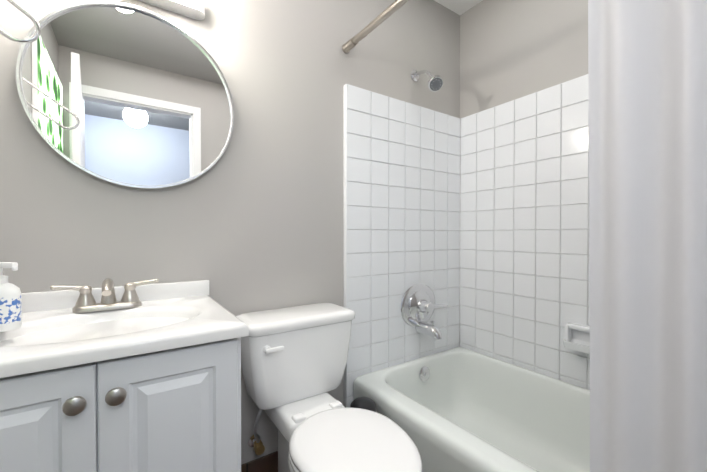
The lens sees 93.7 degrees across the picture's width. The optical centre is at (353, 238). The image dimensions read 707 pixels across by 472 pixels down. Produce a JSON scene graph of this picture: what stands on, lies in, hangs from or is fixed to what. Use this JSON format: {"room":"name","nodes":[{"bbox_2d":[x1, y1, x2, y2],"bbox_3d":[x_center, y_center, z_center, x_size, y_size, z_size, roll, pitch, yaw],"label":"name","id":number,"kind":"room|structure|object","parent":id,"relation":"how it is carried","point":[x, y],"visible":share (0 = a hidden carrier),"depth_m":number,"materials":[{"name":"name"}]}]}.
{"room":"bathroom","nodes":[
{"label":"bathroom","id":0,"kind":"room"},
{"bbox_2d":[0,0,459,464],"bbox_3d":[-0.230,-0.138,1.435,2.200,2.330,0.100,0,1,-34],"label":"wall","id":1,"kind":"structure","parent":0,"point":[251,220],"depth_m":1.26,"materials":[{"name":"grey paint"}]},
{"bbox_2d":[15,0,233,189],"bbox_3d":[-0.675,-0.444,1.054,0.570,0.570,0.023,0,1,-34],"label":"round mirror","id":2,"kind":"object","parent":1,"relation":"attached to","point":[124,94],"visible":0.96,"depth_m":1.03,"materials":[{"name":"silver glass"}]},
{"bbox_2d":[138,0,204,19],"bbox_3d":[-0.679,-0.793,0.977,0.460,0.070,0.139,0,1,-34],"label":"vanity light","id":3,"kind":"object","parent":1,"relation":"attached to","point":[194,9],"visible":0.94,"depth_m":1.09,"materials":[{"name":"white glass"}]},
{"bbox_2d":[241,451,277,471],"bbox_3d":[-0.534,0.943,1.174,1.190,0.175,0.011,0,1,-34],"label":"baseboard","id":4,"kind":"structure","parent":1,"relation":"attached to","point":[267,463],"depth_m":1.29,"materials":[{"name":"brown wood"}]},
{"bbox_2d":[342,0,408,52],"bbox_3d":[0.456,-0.844,0.775,0.049,0.050,1.746,0,1,-34],"label":"curtain rod","id":5,"kind":"object","parent":1,"relation":"attached to","point":[376,22],"visible":1,"depth_m":1.31,"materials":[{"name":"silver metal"}]},
{"bbox_2d":[588,0,706,471],"bbox_3d":[0.675,-0.100,0.387,0.058,1.418,0.708,0,1,-34],"label":"shower curtain","id":6,"kind":"object","parent":5,"relation":"hanging from","point":[647,76],"visible":1,"depth_m":0.60,"materials":[{"name":"white fabric"}]},
{"bbox_2d":[347,85,459,406],"bbox_3d":[0.297,0.166,1.722,0.810,1.715,0.025,0,1,-34],"label":"tiled wall","id":7,"kind":"structure","parent":1,"relation":"attached to","point":[403,197],"depth_m":1.65,"materials":[{"name":"white tile"}]},
{"bbox_2d":[401,284,447,339],"bbox_3d":[0.381,0.370,1.679,0.253,0.268,0.143,0,1,-34],"label":"tub faucet","id":8,"kind":"object","parent":7,"relation":"attached to","point":[418,305],"visible":1,"depth_m":1.69,"materials":[{"name":"silver metal"}]},
{"bbox_2d":[411,70,443,91],"bbox_3d":[0.365,-0.804,1.658,0.074,0.164,0.192,0,1,-30],"label":"shower head","id":9,"kind":"object","parent":1,"relation":"attached to","point":[435,83],"visible":1,"depth_m":1.61},
{"bbox_2d":[434,0,482,14],"bbox_3d":[0.726,-1.312,0.017,2.200,0.050,3.500,0,1,-34],"label":"ceiling","id":10,"kind":"structure","parent":0,"point":[459,7],"depth_m":1.85,"materials":[{"name":"paint"}]},
{"bbox_2d":[460,0,587,118],"bbox_3d":[1.622,-0.128,0.579,0.100,2.330,3.400,0,1,-34],"label":"wall","id":11,"kind":"structure","parent":0,"point":[510,50],"depth_m":1.66,"materials":[{"name":"grey paint"}]},
{"bbox_2d":[459,75,589,389],"bbox_3d":[1.047,0.171,1.318,0.025,1.715,1.537,0,1,-34],"label":"tiled wall","id":12,"kind":"structure","parent":11,"relation":"attached to","point":[524,243],"depth_m":1.59,"materials":[{"name":"white tile"}]},
{"bbox_2d":[343,74,587,407],"bbox_3d":[0.722,0.173,1.097,0.811,1.716,1.537,0,1,-34],"label":"caps","id":13,"kind":"object","parent":12,"relation":"attached to","point":[345,198],"visible":0.48,"depth_m":1.49,"materials":[{"name":"white ceramic"}]},
{"bbox_2d":[563,322,589,353],"bbox_3d":[0.949,0.413,1.373,0.076,0.096,0.132,0,1,-34],"label":"soap dish","id":14,"kind":"object","parent":12,"relation":"attached to","point":[577,337],"visible":0.65,"depth_m":1.39,"materials":[{"name":"white ceramic"}]},
{"bbox_3d":[0.726,1.068,0.043,2.200,0.050,3.500,0,1,-34],"label":"floor","id":15,"kind":"structure","parent":0,"visible":0},
{"bbox_2d":[0,279,248,471],"bbox_3d":[-0.619,0.573,0.820,0.580,0.922,0.486,0,1,-34],"label":"bathroom vanity","id":16,"kind":"object","parent":15,"relation":"on","point":[139,376],"visible":0.98,"depth_m":0.70,"materials":[{"name":"white paint"}]},
{"bbox_2d":[0,262,21,331],"bbox_3d":[-0.788,0.127,0.738,0.071,0.149,0.061,0,1,-34],"label":"soap bottle","id":17,"kind":"object","parent":16,"relation":"on","point":[10,308],"visible":1,"depth_m":0.73,"materials":[{"name":"white plastic"}]},
{"bbox_2d":[50,279,158,312],"bbox_3d":[-0.678,0.156,0.915,0.247,0.089,0.141,0,1,-34],"label":"faucet","id":18,"kind":"object","parent":16,"relation":"on","point":[130,302],"depth_m":0.93,"materials":[{"name":"silver metal"}]},
{"bbox_2d":[236,303,421,471],"bbox_3d":[-0.080,0.655,1.054,0.422,0.753,0.712,0,1,-34],"label":"toilet","id":19,"kind":"object","parent":15,"relation":"on","point":[293,361],"visible":1,"depth_m":1.10,"materials":[{"name":"white ceramic"}]},
{"bbox_2d":[350,396,376,411],"bbox_3d":[0.038,0.827,1.296,0.108,0.402,0.108,0,1,-34],"label":"canister","id":20,"kind":"object","parent":15,"relation":"on","point":[364,402],"visible":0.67,"depth_m":1.27,"materials":[{"name":"black plastic"}]},
{"bbox_2d":[353,347,589,471],"bbox_3d":[0.732,0.831,1.086,0.757,0.400,1.522,0,1,-34],"label":"bathtub","id":21,"kind":"object","parent":15,"relation":"on","point":[459,409],"visible":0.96,"depth_m":1.48,"materials":[{"name":"white ceramic"}]},
{"bbox_3d":[-0.114,-0.115,-0.602,0.100,2.330,3.400,0,1,-34],"label":"wall","id":22,"kind":"structure","parent":0,"visible":0},
{"bbox_2d":[0,0,40,42],"bbox_3d":[-0.743,-0.502,0.607,0.249,0.224,0.060,0,1,-34],"label":"loop","id":23,"kind":"object","parent":22,"relation":"attached to","point":[34,37],"visible":1,"depth_m":0.66,"materials":[{"name":"silver metal"}]}
]}

